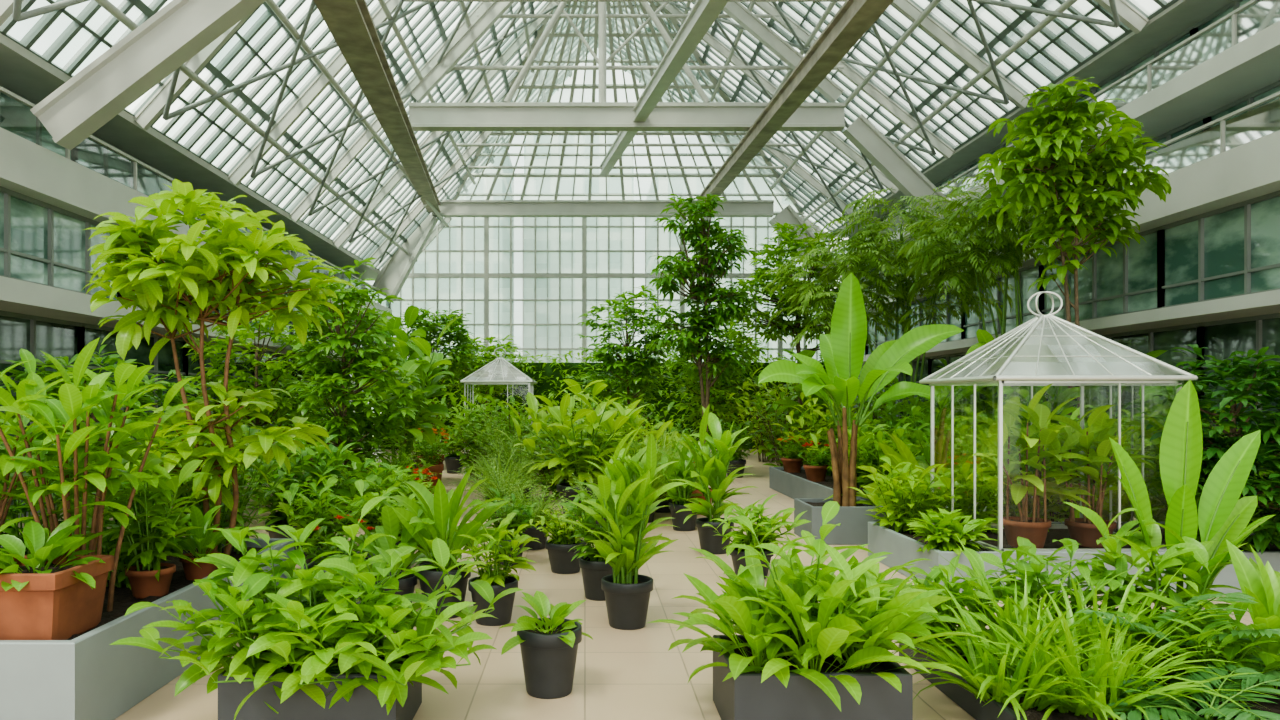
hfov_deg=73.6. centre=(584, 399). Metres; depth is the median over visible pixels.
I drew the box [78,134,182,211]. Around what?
window
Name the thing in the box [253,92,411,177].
brace
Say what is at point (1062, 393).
rubber plant
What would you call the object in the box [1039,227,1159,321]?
window
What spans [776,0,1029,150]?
skylight
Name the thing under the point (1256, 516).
leafy shrub
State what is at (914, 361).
window
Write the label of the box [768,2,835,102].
rafter
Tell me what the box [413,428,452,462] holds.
flowering shrub
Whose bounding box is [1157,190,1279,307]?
window
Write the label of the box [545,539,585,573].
pot
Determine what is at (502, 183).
glass wall
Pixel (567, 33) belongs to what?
glass roof
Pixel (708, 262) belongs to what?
tree
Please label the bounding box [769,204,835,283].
strut
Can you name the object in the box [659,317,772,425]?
tree
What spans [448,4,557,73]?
brace
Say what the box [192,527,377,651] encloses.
leafy shrub
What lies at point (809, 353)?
rubber plant
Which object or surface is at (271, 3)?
purlin
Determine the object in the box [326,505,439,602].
potted broadleaf
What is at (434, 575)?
pot
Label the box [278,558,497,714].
leafy shrub
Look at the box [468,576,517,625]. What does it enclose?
pot
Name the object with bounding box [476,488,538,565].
potted shrub
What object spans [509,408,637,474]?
leafy shrub
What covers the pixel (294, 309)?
window
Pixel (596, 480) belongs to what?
potted shrub
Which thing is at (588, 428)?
potted broadleaf
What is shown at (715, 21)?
brace
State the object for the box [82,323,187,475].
window
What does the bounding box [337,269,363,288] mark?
window
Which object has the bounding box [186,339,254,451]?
window
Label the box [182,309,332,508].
tree
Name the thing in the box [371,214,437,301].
strut
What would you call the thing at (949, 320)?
window
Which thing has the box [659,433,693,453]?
potted shrub
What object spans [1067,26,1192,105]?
window
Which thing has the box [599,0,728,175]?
roof beam
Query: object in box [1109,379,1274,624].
broad-leaved plant
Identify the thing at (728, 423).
potted shrub
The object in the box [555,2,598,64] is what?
strut
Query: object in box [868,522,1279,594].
planter box
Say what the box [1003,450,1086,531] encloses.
leafy shrub
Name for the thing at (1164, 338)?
window
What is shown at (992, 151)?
window
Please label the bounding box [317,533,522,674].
leafy shrub
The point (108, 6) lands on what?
purlin
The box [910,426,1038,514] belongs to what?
leafy shrub
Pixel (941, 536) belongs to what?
leafy shrub
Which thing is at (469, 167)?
tie
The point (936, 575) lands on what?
leafy shrub
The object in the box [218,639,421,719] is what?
planter box
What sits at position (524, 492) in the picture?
pot
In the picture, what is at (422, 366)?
rubber plant
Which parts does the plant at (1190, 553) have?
stem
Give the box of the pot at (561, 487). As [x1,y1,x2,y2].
[557,482,597,518]
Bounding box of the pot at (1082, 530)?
[1065,518,1116,547]
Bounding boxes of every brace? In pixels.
[12,0,21,20]
[17,0,89,21]
[162,66,180,119]
[166,19,393,120]
[250,0,314,177]
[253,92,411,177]
[308,22,393,215]
[311,131,449,214]
[348,101,418,242]
[351,165,466,241]
[379,133,449,262]
[392,0,404,20]
[394,2,430,21]
[437,2,472,64]
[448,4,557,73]
[449,2,525,131]
[668,2,801,49]
[714,20,771,100]
[768,147,880,189]
[772,2,803,49]
[790,131,844,215]
[803,48,1006,104]
[803,50,883,188]
[847,124,932,154]
[871,23,935,154]
[966,0,1008,103]
[969,0,1116,27]
[1109,0,1120,26]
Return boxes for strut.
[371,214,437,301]
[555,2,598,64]
[606,2,668,63]
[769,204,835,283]
[842,114,958,221]
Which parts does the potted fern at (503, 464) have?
stem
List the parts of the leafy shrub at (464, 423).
stem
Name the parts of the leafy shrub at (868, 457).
stem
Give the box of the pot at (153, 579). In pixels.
[125,563,175,598]
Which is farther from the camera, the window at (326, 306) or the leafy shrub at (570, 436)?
the window at (326, 306)
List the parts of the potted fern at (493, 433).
stem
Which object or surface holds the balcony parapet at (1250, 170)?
attached to the wall
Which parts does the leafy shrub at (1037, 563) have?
stem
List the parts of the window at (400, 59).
glass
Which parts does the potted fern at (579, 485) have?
stem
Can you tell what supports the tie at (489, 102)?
attached to the rafter at (462, 4)
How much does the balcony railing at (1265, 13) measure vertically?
0.500 m
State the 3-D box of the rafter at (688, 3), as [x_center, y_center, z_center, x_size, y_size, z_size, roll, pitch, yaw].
[2.659,-10.171,10.370,0.110,0.110,28.739,0,0,0]
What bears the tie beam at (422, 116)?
attached to the roof beam at (703, 14)
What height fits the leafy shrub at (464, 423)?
1.719 m
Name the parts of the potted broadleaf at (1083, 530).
stem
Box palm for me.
[1040,592,1279,681]
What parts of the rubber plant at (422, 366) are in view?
stem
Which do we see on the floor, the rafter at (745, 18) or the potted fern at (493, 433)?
the potted fern at (493, 433)
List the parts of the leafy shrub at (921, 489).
stem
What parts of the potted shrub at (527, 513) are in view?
stem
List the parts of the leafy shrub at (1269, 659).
stem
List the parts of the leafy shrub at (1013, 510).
stem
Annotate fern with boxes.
[337,437,441,503]
[439,388,553,477]
[453,446,548,525]
[466,415,556,501]
[493,478,567,549]
[554,464,611,540]
[1106,664,1279,719]
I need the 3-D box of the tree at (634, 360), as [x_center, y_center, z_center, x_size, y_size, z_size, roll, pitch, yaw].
[0.963,-0.542,20.080,2.536,4.287,2.584,0,0,-27]
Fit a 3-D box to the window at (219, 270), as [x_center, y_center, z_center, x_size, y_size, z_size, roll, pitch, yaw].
[-7.100,-2.015,18.100,0.100,1.130,3.500,0,0,0]
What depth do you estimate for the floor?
5.25 m
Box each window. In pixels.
[0,0,167,116]
[0,85,77,162]
[0,186,121,300]
[0,310,84,519]
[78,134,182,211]
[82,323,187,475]
[131,0,373,174]
[183,189,251,232]
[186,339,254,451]
[219,270,279,332]
[225,0,468,213]
[257,226,300,265]
[258,350,303,426]
[282,291,325,342]
[287,2,541,240]
[301,251,336,276]
[326,306,356,347]
[331,2,593,259]
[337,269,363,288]
[364,3,594,270]
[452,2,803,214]
[597,8,856,232]
[610,2,891,211]
[675,2,953,172]
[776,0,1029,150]
[852,365,883,428]
[865,303,905,354]
[881,201,910,221]
[884,357,928,423]
[906,287,961,342]
[913,0,1147,97]
[928,352,966,446]
[935,154,983,188]
[961,262,1040,339]
[985,105,1063,163]
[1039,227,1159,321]
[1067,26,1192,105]
[1072,323,1198,406]
[1091,114,1205,175]
[1129,0,1178,19]
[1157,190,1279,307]
[1190,0,1261,42]
[1196,313,1279,478]
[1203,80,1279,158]
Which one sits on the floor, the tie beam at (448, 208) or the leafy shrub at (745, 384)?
the leafy shrub at (745, 384)
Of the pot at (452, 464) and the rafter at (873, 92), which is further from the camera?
the rafter at (873, 92)
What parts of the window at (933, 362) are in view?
glass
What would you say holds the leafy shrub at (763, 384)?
on the floor
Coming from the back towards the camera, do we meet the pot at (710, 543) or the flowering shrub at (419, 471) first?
the flowering shrub at (419, 471)
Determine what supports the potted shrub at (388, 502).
on the floor
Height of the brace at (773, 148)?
2.509 m
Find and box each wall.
[255,133,513,408]
[386,216,829,362]
[524,135,633,362]
[646,169,840,362]
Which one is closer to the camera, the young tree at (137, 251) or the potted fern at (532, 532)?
the young tree at (137, 251)
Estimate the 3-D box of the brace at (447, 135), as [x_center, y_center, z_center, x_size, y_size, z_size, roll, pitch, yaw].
[-5.048,-5.787,24.900,0.076,3.060,4.385,0,0,-38]
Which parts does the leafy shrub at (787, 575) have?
stem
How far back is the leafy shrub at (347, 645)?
3.84 m
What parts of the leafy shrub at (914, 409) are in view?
stem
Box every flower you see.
[313,514,374,530]
[406,466,436,479]
[421,429,447,442]
[776,436,805,441]
[802,440,828,446]
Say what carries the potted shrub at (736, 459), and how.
on the floor
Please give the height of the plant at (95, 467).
1.541 m
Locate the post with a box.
[599,2,605,102]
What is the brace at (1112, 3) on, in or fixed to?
attached to the rafter at (831, 5)
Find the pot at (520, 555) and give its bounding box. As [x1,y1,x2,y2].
[492,535,523,565]
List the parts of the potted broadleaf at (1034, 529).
stem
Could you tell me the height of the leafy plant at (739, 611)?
0.486 m
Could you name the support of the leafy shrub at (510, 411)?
on the floor
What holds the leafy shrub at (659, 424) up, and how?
on the floor
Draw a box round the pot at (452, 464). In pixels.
[444,456,463,473]
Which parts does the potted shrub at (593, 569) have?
stem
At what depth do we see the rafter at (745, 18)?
19.44 m
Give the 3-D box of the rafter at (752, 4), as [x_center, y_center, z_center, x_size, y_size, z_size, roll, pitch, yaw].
[3.889,-9.181,11.089,0.110,0.110,30.178,0,0,0]
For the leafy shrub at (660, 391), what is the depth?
21.99 m
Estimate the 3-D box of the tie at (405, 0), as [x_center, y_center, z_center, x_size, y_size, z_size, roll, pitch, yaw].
[1.202,-7.700,16.400,9.575,0.100,0.100,0,0,0]
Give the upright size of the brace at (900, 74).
2.509 m
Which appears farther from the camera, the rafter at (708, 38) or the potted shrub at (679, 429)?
the rafter at (708, 38)
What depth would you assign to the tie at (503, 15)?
19.76 m
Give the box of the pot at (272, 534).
[265,519,331,549]
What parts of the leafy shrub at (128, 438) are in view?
stem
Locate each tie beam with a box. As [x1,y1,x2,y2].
[408,103,844,130]
[432,200,773,216]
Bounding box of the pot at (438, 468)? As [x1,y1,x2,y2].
[416,463,443,493]
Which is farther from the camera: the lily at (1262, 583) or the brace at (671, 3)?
the brace at (671, 3)
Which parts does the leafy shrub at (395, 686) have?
stem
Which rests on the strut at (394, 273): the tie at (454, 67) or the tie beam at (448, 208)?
the tie beam at (448, 208)
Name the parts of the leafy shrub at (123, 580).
stem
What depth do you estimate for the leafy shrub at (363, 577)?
4.26 m
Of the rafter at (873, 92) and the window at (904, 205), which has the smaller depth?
the rafter at (873, 92)
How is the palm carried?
in the planter box at (962, 697)
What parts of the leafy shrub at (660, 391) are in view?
stem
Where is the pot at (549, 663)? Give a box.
[517,618,581,698]
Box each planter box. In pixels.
[0,538,293,719]
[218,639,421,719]
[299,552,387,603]
[713,635,912,719]
[769,467,1079,521]
[794,498,884,544]
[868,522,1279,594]
[899,633,1279,719]
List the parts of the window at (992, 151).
glass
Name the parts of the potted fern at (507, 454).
stem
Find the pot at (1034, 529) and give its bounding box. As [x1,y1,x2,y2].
[1003,516,1050,547]
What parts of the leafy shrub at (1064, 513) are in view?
stem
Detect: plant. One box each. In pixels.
[0,337,209,611]
[0,348,88,534]
[0,513,113,639]
[348,316,460,480]
[362,305,448,469]
[648,565,865,710]
[709,533,929,704]
[758,272,963,505]
[772,338,859,456]
[966,329,1079,460]
[1017,350,1167,475]
[1064,502,1248,647]
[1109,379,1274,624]
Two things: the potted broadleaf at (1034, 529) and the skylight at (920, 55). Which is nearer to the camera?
the potted broadleaf at (1034, 529)
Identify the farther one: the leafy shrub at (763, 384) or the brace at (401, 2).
the leafy shrub at (763, 384)
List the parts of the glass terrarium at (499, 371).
post, post, roof glass, roof frame, rail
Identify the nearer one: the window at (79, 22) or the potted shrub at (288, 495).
the potted shrub at (288, 495)
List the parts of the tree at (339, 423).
pot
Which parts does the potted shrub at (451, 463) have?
stem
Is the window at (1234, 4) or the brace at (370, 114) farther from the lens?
the brace at (370, 114)
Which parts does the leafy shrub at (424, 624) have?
stem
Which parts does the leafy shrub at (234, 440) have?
stem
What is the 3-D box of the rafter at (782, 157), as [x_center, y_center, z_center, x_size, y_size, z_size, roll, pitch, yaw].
[6.580,-7.220,26.600,3.977,3.261,0.100,0,0,0]
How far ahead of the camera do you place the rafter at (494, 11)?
19.44 m
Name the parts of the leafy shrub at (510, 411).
stem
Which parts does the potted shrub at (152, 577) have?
stem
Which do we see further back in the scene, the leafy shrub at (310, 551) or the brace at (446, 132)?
the brace at (446, 132)
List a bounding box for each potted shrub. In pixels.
[70,443,213,598]
[186,421,399,549]
[269,471,391,565]
[333,458,431,530]
[336,480,424,570]
[371,453,434,481]
[380,517,466,564]
[436,425,463,473]
[451,513,538,625]
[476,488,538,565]
[529,505,590,573]
[558,482,638,600]
[564,424,641,481]
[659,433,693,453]
[664,420,697,441]
[703,494,810,578]
[708,418,740,451]
[722,422,757,477]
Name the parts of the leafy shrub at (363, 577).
stem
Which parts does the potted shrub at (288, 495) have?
stem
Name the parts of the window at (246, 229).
glass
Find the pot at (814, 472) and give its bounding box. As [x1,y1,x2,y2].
[803,464,828,481]
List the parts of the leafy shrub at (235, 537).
stem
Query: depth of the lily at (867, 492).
9.20 m
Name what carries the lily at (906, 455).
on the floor
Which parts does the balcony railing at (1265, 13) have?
glass panel, glass panel, glass panel, glass panel, post, glass panel, post, glass panel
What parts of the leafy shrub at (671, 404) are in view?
stem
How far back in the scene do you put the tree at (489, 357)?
25.65 m
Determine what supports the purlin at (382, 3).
attached to the rafter
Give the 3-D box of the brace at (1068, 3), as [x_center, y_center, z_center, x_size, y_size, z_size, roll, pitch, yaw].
[7.579,-6.211,13.000,0.110,0.110,34.000,0,0,0]
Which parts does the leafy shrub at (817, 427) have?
stem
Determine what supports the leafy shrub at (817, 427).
in the planter box at (792, 485)
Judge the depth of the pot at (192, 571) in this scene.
5.53 m
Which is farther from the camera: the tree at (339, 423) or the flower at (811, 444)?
the flower at (811, 444)
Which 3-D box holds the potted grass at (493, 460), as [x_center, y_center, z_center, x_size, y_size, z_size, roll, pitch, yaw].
[-1.214,1.082,11.924,1.658,1.036,1.690,0,0,29]
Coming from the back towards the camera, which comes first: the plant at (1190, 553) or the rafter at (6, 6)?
the rafter at (6, 6)
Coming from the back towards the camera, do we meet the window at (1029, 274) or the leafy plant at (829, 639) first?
the window at (1029, 274)
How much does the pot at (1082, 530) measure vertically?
0.220 m
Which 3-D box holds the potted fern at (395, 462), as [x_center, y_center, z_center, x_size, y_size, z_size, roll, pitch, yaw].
[-2.572,1.032,10.858,1.588,1.137,1.364,0,0,-21]
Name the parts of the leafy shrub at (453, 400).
stem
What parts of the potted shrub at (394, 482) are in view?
stem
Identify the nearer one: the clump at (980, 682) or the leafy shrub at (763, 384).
the clump at (980, 682)
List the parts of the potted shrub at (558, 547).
stem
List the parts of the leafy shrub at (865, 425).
stem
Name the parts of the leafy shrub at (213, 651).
stem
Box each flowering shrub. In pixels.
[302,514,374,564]
[390,466,436,499]
[410,429,451,493]
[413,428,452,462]
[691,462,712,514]
[776,436,805,472]
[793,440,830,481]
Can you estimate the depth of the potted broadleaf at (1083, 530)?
7.51 m
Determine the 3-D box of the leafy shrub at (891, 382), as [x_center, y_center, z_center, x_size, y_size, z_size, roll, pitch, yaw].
[5.359,0.414,17.131,2.598,2.377,2.456,0,0,13]
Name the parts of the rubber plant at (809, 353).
stem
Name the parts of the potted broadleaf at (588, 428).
stem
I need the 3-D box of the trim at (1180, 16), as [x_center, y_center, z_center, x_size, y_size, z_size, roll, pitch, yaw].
[10.085,-5.760,13.000,3.030,0.120,34.000,0,0,0]
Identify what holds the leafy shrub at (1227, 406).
on the floor
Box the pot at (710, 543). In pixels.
[695,517,733,554]
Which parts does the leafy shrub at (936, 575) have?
stem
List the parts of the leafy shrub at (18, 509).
stem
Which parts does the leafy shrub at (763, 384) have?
stem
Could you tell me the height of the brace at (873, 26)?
2.509 m
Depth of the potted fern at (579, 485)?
9.63 m
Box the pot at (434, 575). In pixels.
[417,561,470,618]
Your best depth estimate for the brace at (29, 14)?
9.83 m
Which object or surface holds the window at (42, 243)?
in the wall
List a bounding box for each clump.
[891,533,1176,708]
[892,569,1159,719]
[949,581,1276,719]
[973,561,1259,719]
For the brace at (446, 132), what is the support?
attached to the purlin at (382, 3)
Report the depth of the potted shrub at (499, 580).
6.07 m
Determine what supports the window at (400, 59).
in the wall
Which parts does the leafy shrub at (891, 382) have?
stem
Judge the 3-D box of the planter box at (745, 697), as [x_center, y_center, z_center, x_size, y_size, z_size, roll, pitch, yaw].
[1.085,1.425,4.210,0.810,0.350,0.660,0,0,0]
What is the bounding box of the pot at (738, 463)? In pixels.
[727,459,745,477]
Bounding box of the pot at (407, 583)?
[374,571,416,602]
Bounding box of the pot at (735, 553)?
[729,548,773,578]
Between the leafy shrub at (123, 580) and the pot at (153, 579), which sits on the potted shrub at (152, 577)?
the pot at (153, 579)
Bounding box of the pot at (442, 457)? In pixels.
[417,454,443,462]
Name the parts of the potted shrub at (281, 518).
stem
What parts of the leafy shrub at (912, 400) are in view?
stem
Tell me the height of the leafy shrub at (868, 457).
1.027 m
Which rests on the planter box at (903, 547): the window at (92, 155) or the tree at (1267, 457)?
the tree at (1267, 457)
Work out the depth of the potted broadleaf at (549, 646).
4.57 m
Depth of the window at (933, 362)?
22.59 m
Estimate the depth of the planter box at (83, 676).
4.18 m
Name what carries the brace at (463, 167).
attached to the purlin at (382, 3)
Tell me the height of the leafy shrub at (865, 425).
1.180 m
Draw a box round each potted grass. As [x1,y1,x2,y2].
[446,445,554,503]
[561,423,724,522]
[595,424,745,512]
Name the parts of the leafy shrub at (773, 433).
stem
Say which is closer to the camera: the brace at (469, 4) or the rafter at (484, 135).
the brace at (469, 4)
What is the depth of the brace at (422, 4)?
16.69 m
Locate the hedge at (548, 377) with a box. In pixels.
[381,351,840,448]
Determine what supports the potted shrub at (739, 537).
on the floor
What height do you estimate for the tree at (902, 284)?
5.832 m
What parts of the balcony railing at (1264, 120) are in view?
glass panel, glass panel, post, glass panel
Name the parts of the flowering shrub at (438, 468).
stem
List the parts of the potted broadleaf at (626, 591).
stem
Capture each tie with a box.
[404,0,845,1]
[430,66,843,69]
[452,144,803,146]
[468,166,784,168]
[477,14,778,17]
[489,102,752,102]
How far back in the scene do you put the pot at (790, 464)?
14.77 m
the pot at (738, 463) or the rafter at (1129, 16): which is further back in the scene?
the pot at (738, 463)
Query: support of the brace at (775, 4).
attached to the rafter at (831, 5)
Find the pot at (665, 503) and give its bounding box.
[655,492,673,512]
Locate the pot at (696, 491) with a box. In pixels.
[691,488,712,514]
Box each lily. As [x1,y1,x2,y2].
[673,547,862,668]
[716,544,894,663]
[758,566,980,691]
[765,555,977,659]
[823,428,1017,505]
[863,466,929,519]
[1134,539,1279,688]
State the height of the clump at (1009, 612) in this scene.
0.685 m
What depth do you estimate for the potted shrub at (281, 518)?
8.43 m
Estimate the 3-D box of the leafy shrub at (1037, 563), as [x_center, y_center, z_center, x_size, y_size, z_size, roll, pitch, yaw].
[2.795,1.157,5.058,0.942,0.726,0.931,0,0,0]
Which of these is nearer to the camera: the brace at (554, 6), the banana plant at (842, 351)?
the banana plant at (842, 351)
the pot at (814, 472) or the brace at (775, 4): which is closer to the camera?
the pot at (814, 472)
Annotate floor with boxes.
[0,447,1252,719]
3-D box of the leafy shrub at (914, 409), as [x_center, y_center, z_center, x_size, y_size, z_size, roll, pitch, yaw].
[4.745,0.682,11.476,1.951,1.202,1.664,0,0,25]
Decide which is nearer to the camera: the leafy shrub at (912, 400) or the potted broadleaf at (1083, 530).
the potted broadleaf at (1083, 530)
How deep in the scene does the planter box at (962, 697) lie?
4.17 m
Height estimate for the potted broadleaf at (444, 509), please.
1.126 m
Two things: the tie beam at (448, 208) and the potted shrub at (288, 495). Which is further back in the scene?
the tie beam at (448, 208)
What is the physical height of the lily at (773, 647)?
0.570 m
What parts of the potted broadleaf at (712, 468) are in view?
stem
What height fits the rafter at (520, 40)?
7.077 m
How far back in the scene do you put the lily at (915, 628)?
4.27 m
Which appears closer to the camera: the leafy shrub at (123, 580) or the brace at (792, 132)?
the leafy shrub at (123, 580)
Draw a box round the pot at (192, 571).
[180,551,219,579]
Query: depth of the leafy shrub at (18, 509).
5.99 m
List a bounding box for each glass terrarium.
[460,347,536,475]
[919,291,1197,550]
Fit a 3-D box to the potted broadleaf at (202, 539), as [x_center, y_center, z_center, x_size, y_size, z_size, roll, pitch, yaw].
[-2.555,0.925,5.574,0.709,0.510,0.591,0,0,-42]
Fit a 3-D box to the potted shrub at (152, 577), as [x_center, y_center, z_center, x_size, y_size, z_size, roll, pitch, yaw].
[-2.629,0.718,5.199,0.787,0.925,0.705,0,0,0]
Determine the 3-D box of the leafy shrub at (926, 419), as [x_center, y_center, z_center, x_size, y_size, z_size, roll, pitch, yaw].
[5.471,0.524,12.015,1.900,1.498,1.681,0,0,-25]
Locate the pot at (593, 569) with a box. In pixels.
[579,556,612,600]
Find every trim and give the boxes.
[0,33,379,280]
[0,127,391,320]
[0,276,346,360]
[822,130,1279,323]
[833,0,1232,237]
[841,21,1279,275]
[862,289,1279,364]
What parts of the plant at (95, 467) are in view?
stem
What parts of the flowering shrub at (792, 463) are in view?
stem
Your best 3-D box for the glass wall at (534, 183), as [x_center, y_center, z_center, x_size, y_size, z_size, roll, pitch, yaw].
[-0.500,-11.400,75.000,9.000,26.000,10.000,0,0,0]
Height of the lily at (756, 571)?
0.553 m
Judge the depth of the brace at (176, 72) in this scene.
12.67 m
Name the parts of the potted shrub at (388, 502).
stem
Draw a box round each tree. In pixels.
[0,344,214,510]
[81,179,356,555]
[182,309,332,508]
[279,257,426,525]
[280,284,399,412]
[389,304,481,452]
[440,333,528,419]
[564,285,673,432]
[645,193,766,442]
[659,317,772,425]
[718,221,883,443]
[761,185,1017,430]
[896,177,1098,416]
[972,76,1171,418]
[1127,344,1279,553]
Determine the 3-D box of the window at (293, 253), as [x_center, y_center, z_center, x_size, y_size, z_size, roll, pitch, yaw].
[-7.800,-3.670,21.500,0.100,1.020,3.500,0,0,0]
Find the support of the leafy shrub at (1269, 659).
in the planter box at (962, 697)
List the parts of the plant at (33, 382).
stem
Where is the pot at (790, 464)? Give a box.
[781,457,802,472]
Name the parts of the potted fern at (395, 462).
stem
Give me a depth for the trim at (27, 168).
11.16 m
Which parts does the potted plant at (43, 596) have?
pot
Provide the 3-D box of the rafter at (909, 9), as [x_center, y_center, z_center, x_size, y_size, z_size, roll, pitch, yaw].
[4.400,-8.975,16.400,8.338,6.771,0.100,0,0,0]
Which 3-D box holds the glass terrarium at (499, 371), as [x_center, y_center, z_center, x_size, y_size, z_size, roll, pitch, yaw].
[-1.850,0.230,18.600,1.554,2.740,1.504,0,0,0]
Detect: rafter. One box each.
[0,0,23,26]
[134,7,257,129]
[228,0,399,185]
[289,2,490,221]
[333,2,555,247]
[365,131,492,267]
[409,2,513,102]
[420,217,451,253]
[459,2,502,131]
[520,2,533,72]
[656,2,898,193]
[680,2,690,27]
[710,2,755,101]
[723,2,843,102]
[744,131,856,219]
[755,2,954,158]
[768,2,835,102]
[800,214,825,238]
[891,0,1029,109]
[1094,0,1148,33]
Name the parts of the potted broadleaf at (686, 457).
stem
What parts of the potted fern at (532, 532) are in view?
stem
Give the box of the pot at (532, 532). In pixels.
[519,524,549,549]
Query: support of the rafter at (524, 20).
attached to the rafter
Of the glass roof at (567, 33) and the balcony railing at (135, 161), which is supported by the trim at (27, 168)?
the balcony railing at (135, 161)
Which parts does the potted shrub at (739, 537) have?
stem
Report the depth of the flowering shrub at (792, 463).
14.77 m
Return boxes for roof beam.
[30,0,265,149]
[313,0,440,212]
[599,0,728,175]
[697,0,893,202]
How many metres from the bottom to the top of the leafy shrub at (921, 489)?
0.804 m
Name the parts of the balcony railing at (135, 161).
post, post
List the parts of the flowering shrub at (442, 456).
stem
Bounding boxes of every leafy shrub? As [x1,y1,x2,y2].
[0,413,131,554]
[21,437,173,554]
[71,481,190,588]
[110,539,343,713]
[118,417,274,525]
[159,416,306,553]
[168,554,412,719]
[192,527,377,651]
[235,372,365,486]
[243,496,437,688]
[246,371,372,448]
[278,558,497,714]
[281,397,406,489]
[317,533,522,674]
[372,384,463,464]
[446,394,507,478]
[452,386,532,473]
[472,394,549,475]
[484,414,573,480]
[507,417,587,497]
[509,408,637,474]
[520,387,615,436]
[539,379,641,426]
[574,378,662,435]
[576,393,681,442]
[583,407,677,461]
[696,501,929,668]
[727,368,808,462]
[727,375,837,466]
[749,361,885,460]
[771,392,874,475]
[787,376,909,461]
[810,406,913,486]
[821,384,929,464]
[847,423,929,488]
[849,453,954,533]
[863,405,929,464]
[869,377,929,436]
[895,359,1047,418]
[900,547,1036,657]
[906,508,998,554]
[910,396,1041,442]
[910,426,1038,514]
[979,537,1134,629]
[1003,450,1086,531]
[1004,393,1060,424]
[1010,407,1079,521]
[1055,460,1202,512]
[1098,590,1279,702]
[1151,480,1279,551]
[1196,428,1279,530]
[1198,398,1244,447]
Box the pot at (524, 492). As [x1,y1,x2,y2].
[512,484,533,501]
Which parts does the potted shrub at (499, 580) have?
stem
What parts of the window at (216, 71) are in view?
glass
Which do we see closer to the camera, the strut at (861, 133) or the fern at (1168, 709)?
the fern at (1168, 709)
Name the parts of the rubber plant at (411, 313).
stem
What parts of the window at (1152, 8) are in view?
glass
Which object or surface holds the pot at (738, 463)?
on the potted shrub at (736, 459)
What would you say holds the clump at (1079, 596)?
on the planter box at (962, 697)
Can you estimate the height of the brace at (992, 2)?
2.509 m
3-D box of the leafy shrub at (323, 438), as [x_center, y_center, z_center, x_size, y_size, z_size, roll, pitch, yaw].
[-4.095,0.712,13.973,2.121,1.786,2.274,0,0,-35]
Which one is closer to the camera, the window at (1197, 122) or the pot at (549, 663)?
the pot at (549, 663)
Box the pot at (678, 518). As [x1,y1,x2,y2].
[669,501,699,530]
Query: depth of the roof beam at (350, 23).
14.31 m
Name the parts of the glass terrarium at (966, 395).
post, glass pane, post, rail, roof glass, roof frame, rail, post, glass pane, post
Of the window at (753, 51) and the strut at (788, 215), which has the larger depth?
the strut at (788, 215)
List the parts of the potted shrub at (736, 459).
stem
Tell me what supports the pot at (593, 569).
on the potted shrub at (593, 569)
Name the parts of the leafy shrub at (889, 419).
stem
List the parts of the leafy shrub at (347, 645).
stem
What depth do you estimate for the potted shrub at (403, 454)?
12.27 m
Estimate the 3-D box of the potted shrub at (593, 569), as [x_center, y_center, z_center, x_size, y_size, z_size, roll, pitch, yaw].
[0.106,1.113,6.860,0.664,0.975,0.714,0,0,44]
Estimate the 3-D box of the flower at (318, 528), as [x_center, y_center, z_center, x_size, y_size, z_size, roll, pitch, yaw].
[-1.945,0.988,6.831,0.572,0.140,0.260,0,0,0]
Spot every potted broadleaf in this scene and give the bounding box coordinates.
[163,505,259,579]
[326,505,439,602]
[378,465,510,618]
[495,379,673,518]
[500,591,592,698]
[560,427,684,629]
[656,431,711,530]
[669,404,757,554]
[966,383,1092,547]
[1013,405,1158,547]
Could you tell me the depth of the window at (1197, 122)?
13.64 m
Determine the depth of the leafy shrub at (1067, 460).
8.24 m
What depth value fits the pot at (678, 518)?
10.37 m
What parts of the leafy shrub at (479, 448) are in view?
stem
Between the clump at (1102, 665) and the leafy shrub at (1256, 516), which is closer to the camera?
the clump at (1102, 665)
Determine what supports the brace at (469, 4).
attached to the purlin at (382, 3)
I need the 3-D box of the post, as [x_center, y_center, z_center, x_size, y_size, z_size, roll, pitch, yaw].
[0.400,-9.020,19.500,0.166,4.560,0.166,0,0,22]
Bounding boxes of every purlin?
[94,0,417,261]
[265,0,448,226]
[378,0,475,184]
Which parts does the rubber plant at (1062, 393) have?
stem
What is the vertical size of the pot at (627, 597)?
0.330 m
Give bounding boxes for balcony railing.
[0,86,380,302]
[832,0,1279,257]
[832,91,1279,301]
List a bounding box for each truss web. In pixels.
[504,2,566,102]
[641,2,709,102]
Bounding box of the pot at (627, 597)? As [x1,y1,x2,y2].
[601,574,652,629]
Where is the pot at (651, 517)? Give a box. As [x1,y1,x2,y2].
[638,500,657,522]
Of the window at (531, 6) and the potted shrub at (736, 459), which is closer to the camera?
the potted shrub at (736, 459)
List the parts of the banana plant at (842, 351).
stem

